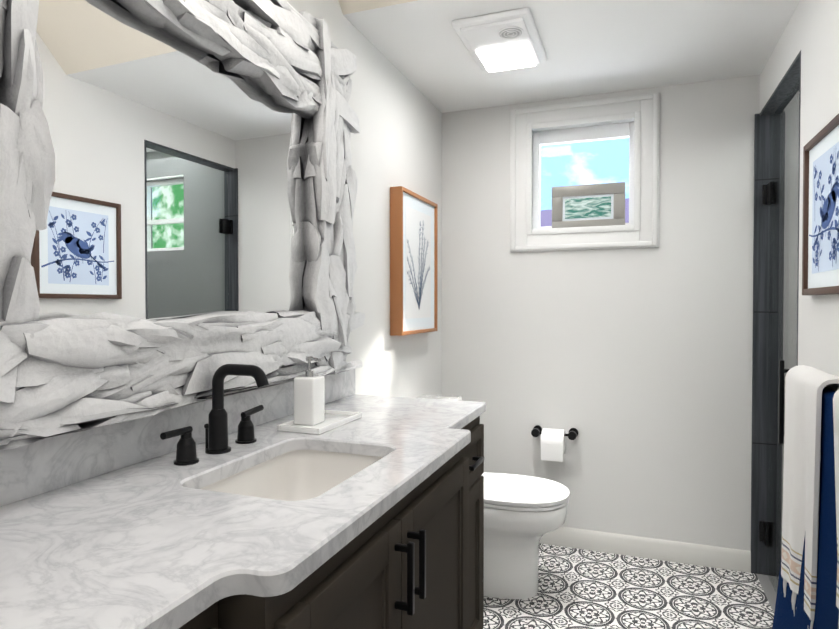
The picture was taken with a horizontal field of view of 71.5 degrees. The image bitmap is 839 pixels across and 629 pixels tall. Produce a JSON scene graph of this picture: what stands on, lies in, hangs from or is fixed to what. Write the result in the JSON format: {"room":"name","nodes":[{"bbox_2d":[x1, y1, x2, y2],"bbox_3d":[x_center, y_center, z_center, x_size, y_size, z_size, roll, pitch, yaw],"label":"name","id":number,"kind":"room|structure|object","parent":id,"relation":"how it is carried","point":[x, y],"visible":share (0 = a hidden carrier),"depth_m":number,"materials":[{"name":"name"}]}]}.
{"room":"bathroom","nodes":[
{"label":"bathroom","id":0,"kind":"room"},
{"bbox_2d":[206,0,441,397],"bbox_3d":[-0.698,-0.287,1.154,0.120,3.000,4.628,0,1,20],"label":"wall","id":1,"kind":"structure","parent":0,"point":[396,141],"depth_m":2.45,"materials":[{"name":"white paint"}]},
{"bbox_2d":[0,369,355,503],"bbox_3d":[-0.729,0.267,0.874,0.021,0.100,2.764,0,1,20],"label":"backsplash","id":2,"kind":"structure","parent":1,"relation":"attached to","point":[46,464],"depth_m":1.14,"materials":[{"name":"grey stone"}]},
{"bbox_2d":[0,0,364,449],"bbox_3d":[-0.498,-0.378,1.355,0.106,1.163,1.653,0,1,20],"label":"mirror","id":3,"kind":"object","parent":1,"relation":"attached to","point":[178,185],"visible":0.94,"depth_m":1.26,"materials":[{"name":"grey mirror"}]},
{"bbox_2d":[390,186,437,335],"bbox_3d":[-0.018,-0.233,2.728,0.056,0.640,0.480,0,1,20],"label":"framed picture","id":4,"kind":"object","parent":1,"relation":"attached to","point":[413,263],"visible":1,"depth_m":2.64,"materials":[{"name":"white paper"}]},
{"bbox_2d":[339,0,799,112],"bbox_3d":[0.547,-1.410,0.696,2.720,0.700,4.668,0,1,20],"label":"ceiling","id":5,"kind":"structure","parent":0,"point":[591,47],"depth_m":2.34,"materials":[{"name":"white paint"}]},
{"bbox_2d":[452,7,546,71],"bbox_3d":[0.328,-1.063,2.303,0.285,0.046,0.450,0,1,20],"label":"fan light","id":6,"kind":"object","parent":5,"relation":"attached to","point":[502,41],"visible":1,"depth_m":2.23,"materials":[{"name":"white plastic"}]},
{"bbox_2d":[442,74,798,550],"bbox_3d":[1.378,-0.314,2.809,2.620,3.000,0.160,0,1,20],"label":"wall","id":7,"kind":"structure","parent":0,"point":[633,366],"depth_m":2.86,"materials":[{"name":"white paint"}]},
{"bbox_2d":[531,425,577,461],"bbox_3d":[0.675,0.647,2.928,0.228,0.145,0.134,0,1,20],"label":"toilet paper holder","id":8,"kind":"object","parent":7,"relation":"attached to","point":[553,444],"visible":1,"depth_m":2.88,"materials":[{"name":"white paper"}]},
{"bbox_2d":[532,118,633,163],"bbox_3d":[0.834,-0.696,2.978,0.546,0.565,0.111,0,1,20],"label":"liner","id":9,"kind":"object","parent":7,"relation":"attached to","point":[584,125],"visible":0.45,"depth_m":2.98,"materials":[{"name":"white paint"}]},
{"bbox_2d":[532,122,633,228],"bbox_3d":[0.851,-0.697,3.025,0.522,0.541,0.040,0,1,20],"label":"window","id":10,"kind":"structure","parent":9,"relation":"attached to","point":[586,134],"depth_m":3.02,"materials":[{"name":"glass"}]},
{"bbox_2d":[510,92,659,251],"bbox_3d":[0.811,-0.695,2.916,0.722,0.741,0.022,0,1,20],"label":"window frame","id":11,"kind":"structure","parent":7,"relation":"in","point":[643,110],"depth_m":2.89,"materials":[{"name":"white paint"}]},
{"bbox_2d":[540,527,750,572],"bbox_3d":[0.823,1.136,2.946,1.500,0.096,0.014,0,1,20],"label":"baseboard","id":12,"kind":"structure","parent":7,"relation":"attached to","point":[689,553],"depth_m":2.83,"materials":[{"name":"grey paint"}]},
{"bbox_2d":[483,543,776,628],"bbox_3d":[0.527,1.245,0.713,2.700,0.050,4.608,0,1,20],"label":"floor","id":13,"kind":"structure","parent":0,"point":[583,589],"depth_m":2.45,"materials":[{"name":"tile"}]},
{"bbox_2d":[228,428,484,628],"bbox_3d":[-0.448,0.784,0.772,0.623,0.870,2.752,0,1,20],"label":"bathroom vanity","id":14,"kind":"object","parent":13,"relation":"on","point":[417,563],"depth_m":1.11,"materials":[{"name":"paint"}]},
{"bbox_2d":[0,394,485,628],"bbox_3d":[-0.462,0.334,0.776,0.589,0.030,2.764,0,1,20],"label":"countertop","id":15,"kind":"structure","parent":14,"relation":"on","point":[134,546],"depth_m":0.86,"materials":[{"name":"white stone"}]},
{"bbox_2d":[156,364,271,463],"bbox_3d":[-0.406,0.210,1.300,0.162,0.200,0.341,0,1,20],"label":"faucet","id":16,"kind":"object","parent":15,"relation":"on","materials":[{"name":"black metal"}]},
{"bbox_2d":[188,440,391,499],"bbox_3d":[-0.252,0.412,1.224,0.345,0.164,0.480,0,1,20],"label":"sink","id":17,"kind":"object","parent":15,"relation":"in","point":[298,470],"depth_m":1.42,"materials":[{"name":"white ceramic"}]},
{"bbox_2d":[277,356,361,434],"bbox_3d":[-0.272,0.210,1.621,0.128,0.190,0.245,0,1,20],"label":"soap dispenser","id":18,"kind":"object","parent":15,"relation":"on","point":[312,415],"visible":1,"depth_m":1.57,"materials":[{"name":"white ceramic"}]},
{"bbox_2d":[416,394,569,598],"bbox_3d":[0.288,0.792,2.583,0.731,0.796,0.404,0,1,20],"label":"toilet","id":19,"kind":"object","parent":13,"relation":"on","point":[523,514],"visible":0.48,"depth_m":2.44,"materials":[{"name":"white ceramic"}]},
{"bbox_2d":[759,0,838,376],"bbox_3d":[0.818,-0.278,0.581,0.080,3.000,4.408,0,1,20],"label":"wall","id":20,"kind":"structure","parent":0,"point":[811,31],"depth_m":1.84,"materials":[{"name":"white paint"}]},
{"bbox_2d":[751,50,800,574],"bbox_3d":[1.452,0.144,2.324,0.100,2.100,0.712,0,1,20],"label":"door frame","id":21,"kind":"structure","parent":20,"relation":"attached to","point":[791,78],"depth_m":2.65,"materials":[{"name":"grey tile"}]},
{"bbox_2d":[759,81,798,593],"bbox_3d":[1.467,0.151,2.323,0.100,2.055,0.680,0,1,20],"label":"shower glass door","id":22,"kind":"structure","parent":21,"relation":"attached to","point":[770,529],"depth_m":2.45,"materials":[{"name":"clear glass"}]},
{"bbox_2d":[772,365,838,628],"bbox_3d":[0.938,0.602,1.277,0.168,0.914,1.058,0,1,20],"label":"towel","id":23,"kind":"object","parent":20,"relation":"attached to","point":[807,597],"visible":1,"depth_m":1.39,"materials":[{"name":"white fabric"}]},
{"bbox_2d":[833,389,838,628],"bbox_3d":[0.850,0.399,1.064,0.098,0.502,0.395,0,1,20],"label":"towel","id":24,"kind":"object","parent":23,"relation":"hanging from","point":[836,395],"depth_m":1.23,"materials":[{"name":"fabric"}]},
{"bbox_2d":[802,114,838,294],"bbox_3d":[1.150,-0.292,1.635,0.028,0.470,0.435,0,1,20],"label":"framed picture","id":25,"kind":"object","parent":20,"relation":"attached to","point":[820,250],"visible":1,"depth_m":1.69},
{"bbox_3d":[0.834,-0.420,2.982,0.522,0.012,0.111,0,1,20],"label":"window sill","id":26,"kind":"structure","parent":0,"visible":0},
{"bbox_2d":[552,182,624,227],"bbox_3d":[0.858,-0.543,2.971,0.360,0.235,0.018,0,1,20],"label":"framed picture","id":27,"kind":"object","parent":26,"relation":"on","point":[603,204],"visible":0.9,"depth_m":2.96,"materials":[{"name":"grey metal"}]},
{"label":"outside","id":28,"kind":"structure","parent":0,"visible":0},
{"bbox_2d":[540,138,628,226],"bbox_3d":[1.382,-1.240,4.414,6.500,5.200,0.001,0,1,20],"label":"sky","id":29,"kind":"structure","parent":28,"point":[583,164],"depth_m":4.47,"materials":[{"name":"blue"}]}
]}

